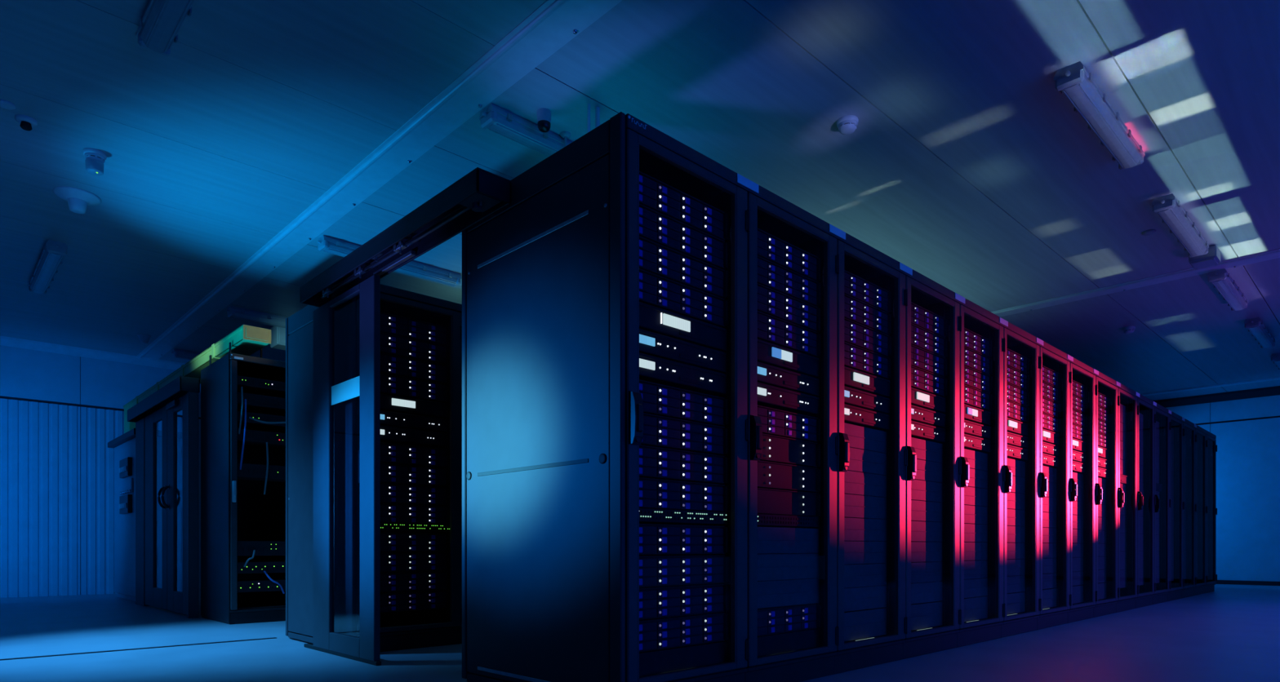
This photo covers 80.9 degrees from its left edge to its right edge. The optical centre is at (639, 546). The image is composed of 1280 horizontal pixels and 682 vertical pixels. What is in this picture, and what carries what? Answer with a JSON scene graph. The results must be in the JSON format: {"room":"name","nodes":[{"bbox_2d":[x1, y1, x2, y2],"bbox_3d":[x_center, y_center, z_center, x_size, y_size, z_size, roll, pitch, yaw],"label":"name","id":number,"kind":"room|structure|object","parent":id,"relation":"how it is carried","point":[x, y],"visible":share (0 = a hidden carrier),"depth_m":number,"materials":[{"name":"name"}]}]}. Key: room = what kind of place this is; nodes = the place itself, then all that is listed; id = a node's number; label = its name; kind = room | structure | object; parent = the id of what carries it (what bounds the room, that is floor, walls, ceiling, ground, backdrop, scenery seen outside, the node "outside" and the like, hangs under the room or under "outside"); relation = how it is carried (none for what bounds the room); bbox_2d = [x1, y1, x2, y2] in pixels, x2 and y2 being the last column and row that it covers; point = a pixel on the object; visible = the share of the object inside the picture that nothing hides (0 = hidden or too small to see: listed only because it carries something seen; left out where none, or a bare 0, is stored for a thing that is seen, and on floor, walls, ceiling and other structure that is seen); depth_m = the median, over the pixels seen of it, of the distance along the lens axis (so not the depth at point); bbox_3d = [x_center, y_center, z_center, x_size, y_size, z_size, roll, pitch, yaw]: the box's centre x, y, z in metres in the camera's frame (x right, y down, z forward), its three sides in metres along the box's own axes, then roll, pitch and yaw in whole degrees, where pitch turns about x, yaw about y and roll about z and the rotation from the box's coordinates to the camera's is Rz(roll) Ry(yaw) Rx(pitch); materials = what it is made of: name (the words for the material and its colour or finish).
{"room":"server room","nodes":[
{"label":"server room","id":0,"kind":"room"},
{"bbox_2d":[0,345,200,598],"bbox_3d":[-3.929,-1.015,13.658,19.300,3.330,0.200,0,0,-44],"label":"wall","id":1,"kind":"structure","parent":0,"point":[60,414],"depth_m":9.92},
{"bbox_2d":[0,336,186,370],"bbox_3d":[-3.825,-2.600,13.550,19.300,0.100,0.100,0,0,-44],"label":"trim","id":2,"kind":"structure","parent":1,"relation":"attached to","point":[4,341],"depth_m":10.06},
{"bbox_2d":[136,0,622,359],"bbox_3d":[-1.258,-2.639,4.662,0.260,0.022,16.460,0,0,-44],"label":"ceiling beam","id":3,"kind":"structure","parent":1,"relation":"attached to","point":[554,24],"depth_m":4.85,"materials":[{"name":"metal"}]},
{"bbox_2d":[0,0,1279,400],"bbox_3d":[1.852,-2.750,7.661,19.300,0.200,16.460,0,0,-44],"label":"ceiling","id":4,"kind":"structure","parent":0,"point":[964,164],"depth_m":4.83,"materials":[{"name":"paint"}]},
{"bbox_2d":[28,240,67,294],"bbox_3d":[-5.561,-2.597,7.036,0.164,0.106,1.494,0,0,-44],"label":"ceiling lamp","id":5,"kind":"object","parent":4,"relation":"attached to","point":[52,255],"visible":1,"depth_m":6.86,"materials":[{"name":"grey plastic"}]},
{"bbox_2d":[53,186,101,213],"bbox_3d":[-4.242,-2.588,5.661,0.294,0.124,0.294,0,0,-44],"label":"gas nozzle","id":6,"kind":"object","parent":4,"relation":"attached to","point":[77,199],"visible":1,"depth_m":5.61,"materials":[{"name":"white plastic"}]},
{"bbox_2d":[82,147,106,176],"bbox_3d":[-3.667,-2.579,5.049,0.132,0.142,0.132,0,0,-44],"label":"smoke detector","id":7,"kind":"object","parent":4,"relation":"attached to","point":[95,160],"visible":1,"depth_m":5.01,"materials":[{"name":"white plastic"}]},
{"bbox_2d":[136,0,194,56],"bbox_3d":[-2.052,-2.597,3.397,0.164,0.106,1.364,0,0,-44],"label":"ceiling lamp","id":8,"kind":"object","parent":4,"relation":"attached to","point":[162,21],"visible":1,"depth_m":3.68,"materials":[{"name":"grey plastic"}]},
{"bbox_2d":[226,306,287,328],"bbox_3d":[-4.069,-2.597,8.759,1.364,0.106,0.164,0,0,-44],"label":"ceiling lamp","id":9,"kind":"object","parent":4,"relation":"attached to","point":[235,313],"visible":0.45,"depth_m":8.45,"materials":[{"name":"grey plastic"}]},
{"bbox_2d":[317,235,462,287],"bbox_3d":[-2.257,-2.597,6.880,1.364,0.106,0.164,0,0,-44],"label":"ceiling lamp","id":10,"kind":"object","parent":4,"relation":"attached to","point":[329,245],"visible":0.78,"depth_m":6.96,"materials":[{"name":"grey plastic"}]},
{"bbox_2d":[479,102,572,156],"bbox_3d":[-0.453,-2.597,4.980,1.364,0.106,0.164,0,0,-44],"label":"ceiling lamp","id":11,"kind":"object","parent":4,"relation":"attached to","point":[498,120],"visible":0.41,"depth_m":4.64,"materials":[{"name":"grey plastic"}]},
{"bbox_2d":[487,113,564,156],"bbox_3d":[-0.453,-2.573,4.980,1.260,0.058,0.132,0,0,-44],"label":"diffuser","id":12,"kind":"object","parent":11,"relation":"attached to","point":[509,126],"depth_m":4.67,"materials":[{"name":"plastic"}]},
{"bbox_2d":[1053,61,1144,170],"bbox_3d":[2.835,-2.597,4.595,1.364,0.106,0.164,0,0,-44],"label":"ceiling lamp","id":13,"kind":"object","parent":4,"relation":"attached to","point":[1074,81],"visible":1,"depth_m":4.44,"materials":[{"name":"grey plastic"}]},
{"bbox_2d":[991,248,1279,317],"bbox_3d":[3.436,-2.639,9.188,0.260,0.022,16.460,0,0,-44],"label":"trim","id":14,"kind":"structure","parent":4,"relation":"attached to","point":[1275,254],"depth_m":7.51,"materials":[{"name":"metal"}]},
{"bbox_2d":[1151,193,1208,257],"bbox_3d":[4.426,-2.597,6.128,1.364,0.106,0.164,0,0,-44],"label":"ceiling lamp","id":15,"kind":"object","parent":4,"relation":"attached to","point":[1171,213],"visible":1,"depth_m":5.97,"materials":[{"name":"grey plastic"}]},
{"bbox_2d":[1188,244,1220,269],"bbox_3d":[5.053,-2.587,6.718,0.220,0.125,0.200,0,0,-44],"label":"junction box","id":16,"kind":"object","parent":4,"relation":"attached to","point":[1212,258],"visible":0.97,"depth_m":6.66,"materials":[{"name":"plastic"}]},
{"bbox_2d":[1141,376,1279,396],"bbox_3d":[8.151,-2.639,13.733,0.260,0.022,16.460,0,0,-44],"label":"trim","id":17,"kind":"structure","parent":4,"relation":"attached to","point":[1273,378],"depth_m":12.37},
{"bbox_2d":[1207,268,1248,311],"bbox_3d":[5.989,-2.597,7.634,1.364,0.106,0.164,0,0,-44],"label":"ceiling lamp","id":18,"kind":"object","parent":4,"relation":"attached to","point":[1221,280],"visible":1,"depth_m":7.47,"materials":[{"name":"grey plastic"}]},
{"bbox_2d":[1244,317,1275,348],"bbox_3d":[7.573,-2.597,9.161,1.364,0.106,0.164,0,0,-44],"label":"ceiling lamp","id":19,"kind":"object","parent":4,"relation":"attached to","point":[1255,326],"visible":1,"depth_m":8.98,"materials":[{"name":"grey plastic"}]},
{"bbox_2d":[1247,323,1274,348],"bbox_3d":[7.573,-2.573,9.161,1.260,0.058,0.132,0,0,-44],"label":"diffuser","id":20,"kind":"object","parent":19,"relation":"attached to","point":[1260,331],"depth_m":9.08,"materials":[{"name":"plastic"}]},
{"bbox_2d":[0,584,1279,681],"bbox_3d":[1.852,0.748,7.661,19.300,0.204,16.460,0,0,-44],"label":"floor","id":21,"kind":"structure","parent":0,"point":[1231,633],"depth_m":4.73,"materials":[{"name":"plastic"}]},
{"bbox_2d":[107,428,182,601],"bbox_3d":[-6.091,-0.350,9.337,0.630,2.000,1.640,0,0,-44],"label":"tall cabinet","id":22,"kind":"object","parent":21,"relation":"on","point":[124,446],"visible":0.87,"depth_m":8.94,"materials":[{"name":"grey metal"}]},
{"bbox_2d":[127,376,199,618],"bbox_3d":[-4.903,-0.445,7.663,0.158,2.190,2.360,0,0,-44],"label":"double door","id":23,"kind":"structure","parent":21,"relation":"on","point":[181,393],"depth_m":7.38,"materials":[{"name":"metal"}]},
{"bbox_2d":[200,352,285,624],"bbox_3d":[-3.441,-0.482,6.795,0.742,2.265,0.920,0,0,-44],"label":"rack","id":24,"kind":"object","parent":21,"relation":"on","point":[243,397],"visible":0.84,"depth_m":6.55,"materials":[{"name":"metal"}]},
{"bbox_2d":[123,324,271,433],"bbox_3d":[-4.942,-1.624,8.095,0.260,0.448,5.004,0,0,-44],"label":"duct","id":25,"kind":"object","parent":24,"relation":"on","point":[246,340],"visible":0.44,"depth_m":6.77,"materials":[{"name":"yellow plastic"}]},
{"bbox_2d":[285,284,462,652],"bbox_3d":[-1.826,-0.482,5.141,0.753,2.265,1.182,0,0,-44],"label":"rack","id":26,"kind":"object","parent":21,"relation":"on","point":[421,335],"visible":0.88,"depth_m":4.88,"materials":[{"name":"metal"}]},
{"bbox_2d":[380,622,439,627],"bbox_3d":[-1.553,0.526,4.875,0.670,0.012,0.265,0,0,-44],"label":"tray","id":27,"kind":"object","parent":26,"relation":"on","point":[432,622],"depth_m":5.01,"materials":[{"name":"black metal"}]},
{"bbox_2d":[380,522,449,533],"bbox_3d":[-1.616,-0.127,4.939,0.590,0.057,0.409,0,0,-44],"label":"switch","id":28,"kind":"object","parent":26,"relation":"attached to","point":[385,527],"depth_m":4.85,"materials":[{"name":"black metal"}]},
{"bbox_2d":[380,590,449,613],"bbox_3d":[-1.615,0.350,4.940,0.592,0.122,0.410,0,0,-44],"label":"shelf","id":29,"kind":"object","parent":26,"relation":"attached to","point":[391,601],"depth_m":4.83,"materials":[{"name":"metal"}]},
{"bbox_2d":[380,571,449,592],"bbox_3d":[-1.615,0.224,4.940,0.592,0.122,0.410,0,0,-44],"label":"shelf","id":30,"kind":"object","parent":26,"relation":"attached to","point":[390,581],"depth_m":4.84,"materials":[{"name":"metal"}]},
{"bbox_2d":[380,551,449,572],"bbox_3d":[-1.615,0.097,4.940,0.592,0.122,0.410,0,0,-44],"label":"shelf","id":31,"kind":"object","parent":26,"relation":"attached to","point":[411,562],"depth_m":4.84,"materials":[{"name":"metal"}]},
{"bbox_2d":[380,532,449,551],"bbox_3d":[-1.615,-0.029,4.940,0.592,0.122,0.410,0,0,-44],"label":"server","id":32,"kind":"object","parent":26,"relation":"attached to","point":[391,541],"depth_m":4.84,"materials":[{"name":"metal"}]},
{"bbox_2d":[380,503,449,524],"bbox_3d":[-1.615,-0.210,4.940,0.592,0.122,0.410,0,0,-44],"label":"server","id":33,"kind":"object","parent":26,"relation":"attached to","point":[390,513],"depth_m":4.83,"materials":[{"name":"metal"}]},
{"bbox_2d":[380,483,449,506],"bbox_3d":[-1.615,-0.336,4.940,0.592,0.122,0.410,0,0,-44],"label":"server","id":34,"kind":"object","parent":26,"relation":"attached to","point":[391,494],"depth_m":4.83,"materials":[{"name":"metal"}]},
{"bbox_2d":[380,462,449,487],"bbox_3d":[-1.615,-0.463,4.940,0.592,0.122,0.410,0,0,-44],"label":"server","id":35,"kind":"object","parent":26,"relation":"attached to","point":[392,474],"depth_m":4.83,"materials":[{"name":"metal"}]},
{"bbox_2d":[380,442,449,467],"bbox_3d":[-1.615,-0.589,4.940,0.592,0.122,0.410,0,0,-44],"label":"server","id":36,"kind":"object","parent":26,"relation":"attached to","point":[399,455],"depth_m":4.84,"materials":[{"name":"metal"}]},
{"bbox_2d":[380,373,449,403],"bbox_3d":[-1.615,-1.022,4.940,0.592,0.122,0.410,0,0,-44],"label":"server","id":37,"kind":"object","parent":26,"relation":"attached to","point":[403,386],"depth_m":4.83,"materials":[{"name":"metal"}]},
{"bbox_2d":[380,352,449,383],"bbox_3d":[-1.615,-1.148,4.940,0.592,0.122,0.410,0,0,-44],"label":"server","id":38,"kind":"object","parent":26,"relation":"attached to","point":[400,366],"depth_m":4.83,"materials":[{"name":"metal"}]},
{"bbox_2d":[380,332,449,364],"bbox_3d":[-1.615,-1.275,4.940,0.592,0.122,0.410,0,0,-44],"label":"server","id":39,"kind":"object","parent":26,"relation":"attached to","point":[397,345],"depth_m":4.83,"materials":[{"name":"metal"}]},
{"bbox_2d":[380,311,449,346],"bbox_3d":[-1.615,-1.401,4.940,0.592,0.122,0.410,0,0,-44],"label":"server","id":40,"kind":"object","parent":26,"relation":"attached to","point":[392,326],"depth_m":4.83,"materials":[{"name":"metal"}]},
{"bbox_2d":[300,167,511,666],"bbox_3d":[-1.403,-0.475,4.029,0.172,2.250,2.250,0,0,-44],"label":"sliding door","id":41,"kind":"structure","parent":21,"relation":"on","point":[480,193],"depth_m":4.17,"materials":[{"name":"metal"}]},
{"bbox_2d":[462,111,750,681],"bbox_3d":[-0.175,-0.482,3.428,0.754,2.265,1.182,0,0,-44],"label":"rack","id":42,"kind":"object","parent":21,"relation":"on","point":[606,424],"visible":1,"depth_m":3.11,"materials":[{"name":"black metal"}]},
{"bbox_2d":[639,506,727,525],"bbox_3d":[0.036,-0.127,3.226,0.590,0.057,0.409,0,0,-44],"label":"switch","id":43,"kind":"object","parent":42,"relation":"attached to","point":[648,516],"depth_m":3.10,"materials":[{"name":"black metal"}]},
{"bbox_2d":[639,613,728,653],"bbox_3d":[0.037,0.350,3.226,0.592,0.122,0.410,0,0,-44],"label":"server","id":44,"kind":"object","parent":42,"relation":"attached to","point":[673,630],"depth_m":3.09,"materials":[{"name":"metal"}]},
{"bbox_2d":[639,583,728,620],"bbox_3d":[0.037,0.224,3.226,0.592,0.122,0.410,0,0,-44],"label":"server","id":45,"kind":"object","parent":42,"relation":"attached to","point":[657,602],"depth_m":3.10,"materials":[{"name":"metal"}]},
{"bbox_2d":[639,555,728,587],"bbox_3d":[0.037,0.097,3.226,0.592,0.122,0.410,0,0,-44],"label":"server","id":46,"kind":"object","parent":42,"relation":"attached to","point":[655,571],"depth_m":3.10,"materials":[{"name":"metal"}]},
{"bbox_2d":[639,524,728,555],"bbox_3d":[0.037,-0.029,3.226,0.592,0.122,0.410,0,0,-44],"label":"server","id":47,"kind":"object","parent":42,"relation":"attached to","point":[654,539],"depth_m":3.10,"materials":[{"name":"metal"}]},
{"bbox_2d":[639,477,728,512],"bbox_3d":[0.037,-0.210,3.226,0.592,0.122,0.410,0,0,-44],"label":"server","id":48,"kind":"object","parent":42,"relation":"attached to","point":[656,495],"depth_m":3.10,"materials":[{"name":"metal"}]},
{"bbox_2d":[639,444,728,484],"bbox_3d":[0.037,-0.336,3.226,0.592,0.122,0.410,0,0,-44],"label":"server","id":49,"kind":"object","parent":42,"relation":"attached to","point":[661,464],"depth_m":3.09,"materials":[{"name":"metal"}]},
{"bbox_2d":[639,379,728,426],"bbox_3d":[0.037,-0.589,3.226,0.592,0.122,0.410,0,0,-44],"label":"server","id":50,"kind":"object","parent":42,"relation":"attached to","point":[664,400],"depth_m":3.10,"materials":[{"name":"metal"}]},
{"bbox_2d":[639,268,728,327],"bbox_3d":[0.037,-1.022,3.226,0.592,0.122,0.410,0,0,-44],"label":"shelf","id":51,"kind":"object","parent":42,"relation":"attached to","point":[658,290],"depth_m":3.09,"materials":[{"name":"metal"}]},
{"bbox_2d":[639,235,728,298],"bbox_3d":[0.037,-1.148,3.226,0.592,0.122,0.410,0,0,-44],"label":"shelf","id":52,"kind":"object","parent":42,"relation":"attached to","point":[660,260],"depth_m":3.09,"materials":[{"name":"metal"}]},
{"bbox_2d":[639,203,728,269],"bbox_3d":[0.037,-1.275,3.226,0.592,0.122,0.410,0,0,-44],"label":"shelf","id":53,"kind":"object","parent":42,"relation":"attached to","point":[660,228],"depth_m":3.09,"materials":[{"name":"metal"}]},
{"bbox_2d":[639,171,728,240],"bbox_3d":[0.037,-1.401,3.226,0.592,0.122,0.410,0,0,-44],"label":"shelf","id":54,"kind":"object","parent":42,"relation":"attached to","point":[660,198],"depth_m":3.09,"materials":[{"name":"metal"}]},
{"bbox_2d":[640,413,728,455],"bbox_3d":[0.037,-0.463,3.226,0.592,0.122,0.410,0,0,-44],"label":"server","id":55,"kind":"object","parent":42,"relation":"attached to","point":[671,433],"depth_m":3.10,"materials":[{"name":"metal"}]},
{"bbox_2d":[744,192,839,681],"bbox_3d":[0.359,-0.482,3.943,0.730,2.265,1.182,0,0,-44],"label":"rack","id":56,"kind":"object","parent":21,"relation":"on","point":[793,264],"visible":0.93,"depth_m":3.63,"materials":[{"name":"black metal"}]},
{"bbox_2d":[757,513,819,528],"bbox_3d":[0.562,-0.127,3.733,0.590,0.057,0.409,0,0,-44],"label":"switch","id":57,"kind":"object","parent":56,"relation":"attached to","point":[764,520],"depth_m":3.62,"materials":[{"name":"black metal"}]},
{"bbox_2d":[757,604,821,636],"bbox_3d":[0.563,0.350,3.733,0.592,0.122,0.410,0,0,-44],"label":"server","id":58,"kind":"object","parent":56,"relation":"attached to","point":[772,619],"depth_m":3.61,"materials":[{"name":"metal"}]},
{"bbox_2d":[757,488,821,516],"bbox_3d":[0.563,-0.210,3.733,0.592,0.122,0.410,0,0,-44],"label":"server","id":59,"kind":"object","parent":56,"relation":"attached to","point":[771,502],"depth_m":3.63,"materials":[{"name":"metal"}]},
{"bbox_2d":[757,460,821,493],"bbox_3d":[0.563,-0.336,3.733,0.592,0.122,0.410,0,0,-44],"label":"server","id":60,"kind":"object","parent":56,"relation":"attached to","point":[773,476],"depth_m":3.62,"materials":[{"name":"metal"}]},
{"bbox_2d":[757,404,821,442],"bbox_3d":[0.563,-0.589,3.733,0.592,0.122,0.410,0,0,-44],"label":"server","id":61,"kind":"object","parent":56,"relation":"attached to","point":[780,423],"depth_m":3.62,"materials":[{"name":"metal"}]},
{"bbox_2d":[757,311,821,356],"bbox_3d":[0.563,-1.022,3.733,0.592,0.122,0.410,0,0,-44],"label":"server","id":62,"kind":"object","parent":56,"relation":"attached to","point":[774,329],"depth_m":3.61,"materials":[{"name":"metal"}]},
{"bbox_2d":[757,283,821,331],"bbox_3d":[0.563,-1.148,3.733,0.592,0.122,0.410,0,0,-44],"label":"server","id":63,"kind":"object","parent":56,"relation":"attached to","point":[775,303],"depth_m":3.61,"materials":[{"name":"metal"}]},
{"bbox_2d":[757,255,821,306],"bbox_3d":[0.563,-1.275,3.733,0.592,0.122,0.410,0,0,-44],"label":"shelf","id":64,"kind":"object","parent":56,"relation":"attached to","point":[775,276],"depth_m":3.61,"materials":[{"name":"metal"}]},
{"bbox_2d":[757,228,821,281],"bbox_3d":[0.563,-1.401,3.733,0.592,0.122,0.410,0,0,-44],"label":"shelf","id":65,"kind":"object","parent":56,"relation":"attached to","point":[773,251],"depth_m":3.61,"materials":[{"name":"metal"}]},
{"bbox_2d":[760,433,821,467],"bbox_3d":[0.563,-0.463,3.733,0.592,0.122,0.410,0,0,-44],"label":"server","id":66,"kind":"object","parent":56,"relation":"attached to","point":[779,450],"depth_m":3.63,"materials":[{"name":"metal"}]},
{"bbox_2d":[625,113,1216,439],"bbox_3d":[4.147,-1.589,6.850,11.672,0.051,0.034,0,0,-44],"label":"fascia","id":67,"kind":"object","parent":56,"relation":"attached to","point":[632,122],"visible":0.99,"depth_m":3.80,"materials":[{"name":"paint"}]},
{"bbox_2d":[834,240,907,674],"bbox_3d":[0.885,-0.482,4.449,0.730,2.265,1.182,0,0,-44],"label":"rack","id":68,"kind":"object","parent":21,"relation":"on","point":[872,295],"visible":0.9,"depth_m":4.17,"materials":[{"name":"black metal"}]},
{"bbox_2d":[844,342,892,379],"bbox_3d":[1.088,-1.022,4.240,0.592,0.122,0.410,0,0,-44],"label":"server","id":69,"kind":"object","parent":68,"relation":"attached to","point":[860,358],"depth_m":4.13,"materials":[{"name":"metal"}]},
{"bbox_2d":[844,317,892,356],"bbox_3d":[1.088,-1.148,4.240,0.592,0.122,0.410,0,0,-44],"label":"server","id":70,"kind":"object","parent":68,"relation":"attached to","point":[859,335],"depth_m":4.13,"materials":[{"name":"metal"}]},
{"bbox_2d":[844,293,892,334],"bbox_3d":[1.088,-1.275,4.240,0.592,0.122,0.410,0,0,-44],"label":"server","id":71,"kind":"object","parent":68,"relation":"attached to","point":[864,313],"depth_m":4.13,"materials":[{"name":"metal"}]},
{"bbox_2d":[844,270,892,312],"bbox_3d":[1.088,-1.401,4.240,0.592,0.122,0.410,0,0,-44],"label":"server","id":72,"kind":"object","parent":68,"relation":"attached to","point":[867,294],"depth_m":4.13,"materials":[{"name":"metal"}]},
{"bbox_2d":[902,275,961,659],"bbox_3d":[1.411,-0.482,4.956,0.730,2.265,1.182,0,0,-44],"label":"rack","id":73,"kind":"object","parent":21,"relation":"on","point":[933,321],"visible":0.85,"depth_m":4.70,"materials":[{"name":"black metal"}]},
{"bbox_2d":[911,365,947,396],"bbox_3d":[1.614,-1.022,4.746,0.592,0.122,0.410,0,0,-44],"label":"server","id":74,"kind":"object","parent":73,"relation":"attached to","point":[926,380],"depth_m":4.65,"materials":[{"name":"metal"}]},
{"bbox_2d":[911,344,947,377],"bbox_3d":[1.614,-1.148,4.746,0.592,0.122,0.410,0,0,-44],"label":"server","id":75,"kind":"object","parent":73,"relation":"attached to","point":[926,360],"depth_m":4.65,"materials":[{"name":"metal"}]},
{"bbox_2d":[911,323,947,357],"bbox_3d":[1.614,-1.275,4.746,0.592,0.122,0.410,0,0,-44],"label":"server","id":76,"kind":"object","parent":73,"relation":"attached to","point":[926,340],"depth_m":4.65,"materials":[{"name":"metal"}]},
{"bbox_2d":[911,302,947,337],"bbox_3d":[1.614,-1.401,4.746,0.592,0.122,0.410,0,0,-44],"label":"server","id":77,"kind":"object","parent":73,"relation":"attached to","point":[922,319],"depth_m":4.65,"materials":[{"name":"metal"}]},
{"bbox_2d":[956,304,1005,648],"bbox_3d":[1.936,-0.482,5.463,0.730,2.265,1.182,0,0,-44],"label":"rack","id":78,"kind":"object","parent":21,"relation":"on","point":[982,342],"visible":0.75,"depth_m":5.23,"materials":[{"name":"black metal"}]},
{"bbox_2d":[964,384,992,411],"bbox_3d":[2.139,-1.022,5.253,0.592,0.122,0.410,0,0,-44],"label":"shelf","id":79,"kind":"object","parent":78,"relation":"attached to","point":[976,397],"depth_m":5.17,"materials":[{"name":"metal"}]},
{"bbox_2d":[964,365,992,393],"bbox_3d":[2.139,-1.148,5.253,0.592,0.122,0.410,0,0,-44],"label":"server","id":80,"kind":"object","parent":78,"relation":"attached to","point":[977,380],"depth_m":5.17,"materials":[{"name":"metal"}]},
{"bbox_2d":[964,346,992,375],"bbox_3d":[2.139,-1.275,5.253,0.592,0.122,0.410,0,0,-44],"label":"server","id":81,"kind":"object","parent":78,"relation":"attached to","point":[976,361],"depth_m":5.17,"materials":[{"name":"metal"}]},
{"bbox_2d":[964,328,992,357],"bbox_3d":[2.139,-1.401,5.253,0.592,0.122,0.410,0,0,-44],"label":"server","id":82,"kind":"object","parent":78,"relation":"attached to","point":[974,343],"depth_m":5.17,"materials":[{"name":"metal"}]},
{"bbox_2d":[1000,327,1041,638],"bbox_3d":[2.462,-0.482,5.969,0.730,2.265,1.182,0,0,-44],"label":"rack","id":83,"kind":"object","parent":21,"relation":"on","point":[1022,360],"visible":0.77,"depth_m":5.74,"materials":[{"name":"black metal"}]},
{"bbox_2d":[1007,400,1029,422],"bbox_3d":[2.665,-1.022,5.760,0.592,0.122,0.410,0,0,-44],"label":"shelf","id":84,"kind":"object","parent":83,"relation":"attached to","point":[1018,411],"depth_m":5.69,"materials":[{"name":"metal"}]},
{"bbox_2d":[1007,382,1029,406],"bbox_3d":[2.665,-1.148,5.760,0.592,0.122,0.410,0,0,-44],"label":"shelf","id":85,"kind":"object","parent":83,"relation":"attached to","point":[1018,395],"depth_m":5.68,"materials":[{"name":"metal"}]},
{"bbox_2d":[1007,365,1029,390],"bbox_3d":[2.665,-1.275,5.760,0.592,0.122,0.410,0,0,-44],"label":"server","id":86,"kind":"object","parent":83,"relation":"attached to","point":[1018,378],"depth_m":5.69,"materials":[{"name":"metal"}]},
{"bbox_2d":[1007,348,1029,373],"bbox_3d":[2.665,-1.401,5.760,0.592,0.122,0.410,0,0,-44],"label":"server","id":87,"kind":"object","parent":83,"relation":"attached to","point":[1018,363],"depth_m":5.68,"materials":[{"name":"metal"}]},
{"bbox_2d":[1036,346,1071,630],"bbox_3d":[2.987,-0.482,6.476,0.730,2.265,1.182,0,0,-44],"label":"rack","id":88,"kind":"object","parent":21,"relation":"on","point":[1055,375],"visible":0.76,"depth_m":6.28,"materials":[{"name":"black metal"}]},
{"bbox_2d":[1042,413,1060,432],"bbox_3d":[3.191,-1.022,6.266,0.592,0.122,0.410,0,0,-44],"label":"shelf","id":89,"kind":"object","parent":88,"relation":"attached to","point":[1051,421],"depth_m":6.20,"materials":[{"name":"metal"}]},
{"bbox_2d":[1042,396,1060,417],"bbox_3d":[3.191,-1.148,6.266,0.592,0.122,0.410,0,0,-44],"label":"shelf","id":90,"kind":"object","parent":88,"relation":"attached to","point":[1051,406],"depth_m":6.19,"materials":[{"name":"metal"}]},
{"bbox_2d":[1042,381,1060,402],"bbox_3d":[3.191,-1.275,6.266,0.592,0.122,0.410,0,0,-44],"label":"shelf","id":91,"kind":"object","parent":88,"relation":"attached to","point":[1051,390],"depth_m":6.19,"materials":[{"name":"metal"}]},
{"bbox_2d":[1042,365,1060,387],"bbox_3d":[3.191,-1.401,6.266,0.592,0.122,0.410,0,0,-44],"label":"server","id":92,"kind":"object","parent":88,"relation":"attached to","point":[1051,379],"depth_m":6.19,"materials":[{"name":"metal"}]},
{"bbox_2d":[1067,362,1097,623],"bbox_3d":[3.513,-0.482,6.982,0.730,2.265,1.182,0,0,-44],"label":"rack","id":93,"kind":"object","parent":21,"relation":"on","point":[1083,388],"visible":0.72,"depth_m":6.78,"materials":[{"name":"metal"}]},
{"bbox_2d":[1093,376,1119,617],"bbox_3d":[4.038,-0.482,7.489,0.730,2.265,1.182,0,0,-44],"label":"rack","id":94,"kind":"object","parent":21,"relation":"on","point":[1107,399],"visible":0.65,"depth_m":7.29,"materials":[{"name":"metal"}]},
{"bbox_2d":[1115,388,1138,613],"bbox_3d":[4.564,-0.482,7.996,0.730,2.265,1.182,0,0,-44],"label":"rack","id":95,"kind":"object","parent":21,"relation":"on","point":[1128,410],"visible":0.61,"depth_m":7.81,"materials":[{"name":"metal"}]},
{"bbox_2d":[1135,398,1155,608],"bbox_3d":[5.089,-0.482,8.502,0.730,2.265,1.182,0,0,-44],"label":"rack","id":96,"kind":"object","parent":21,"relation":"on","point":[1146,419],"visible":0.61,"depth_m":8.32,"materials":[{"name":"metal"}]},
{"bbox_2d":[1152,407,1171,604],"bbox_3d":[5.615,-0.482,9.009,0.730,2.265,1.182,0,0,-44],"label":"rack","id":97,"kind":"object","parent":21,"relation":"on","point":[1162,426],"visible":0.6,"depth_m":8.82,"materials":[{"name":"metal"}]},
{"bbox_2d":[1168,415,1184,601],"bbox_3d":[6.131,-0.482,9.526,0.730,2.265,1.154,0,0,-44],"label":"rack","id":98,"kind":"object","parent":21,"relation":"on","point":[1176,433],"visible":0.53,"depth_m":9.34,"materials":[{"name":"metal"}]},
{"bbox_2d":[1181,422,1196,599],"bbox_3d":[6.656,-0.482,10.032,0.730,2.265,1.154,0,0,-44],"label":"rack","id":99,"kind":"object","parent":21,"relation":"on","point":[1189,439],"visible":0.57,"depth_m":9.85,"materials":[{"name":"metal"}]},
{"bbox_2d":[1193,428,1207,595],"bbox_3d":[7.182,-0.482,10.539,0.730,2.265,1.154,0,0,-44],"label":"rack","id":100,"kind":"object","parent":21,"relation":"on","point":[1201,446],"visible":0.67,"depth_m":10.37,"materials":[{"name":"metal"}]},
{"bbox_2d":[1204,435,1217,593],"bbox_3d":[7.707,-0.482,11.046,0.730,2.265,1.154,0,0,-44],"label":"rack","id":101,"kind":"object","parent":21,"relation":"on","point":[1211,449],"visible":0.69,"depth_m":10.88,"materials":[{"name":"metal"}]},
{"bbox_2d":[1166,395,1279,582],"bbox_3d":[8.871,-1.015,14.428,0.200,3.330,16.460,0,0,-44],"label":"wall","id":102,"kind":"structure","parent":0,"point":[1246,432],"depth_m":12.77,"materials":[{"name":"paint"}]},
{"bbox_2d":[1152,386,1279,408],"bbox_3d":[8.749,-2.585,14.309,0.140,0.130,16.460,0,0,-44],"label":"trim","id":103,"kind":"structure","parent":102,"relation":"attached to","point":[1270,391],"depth_m":12.95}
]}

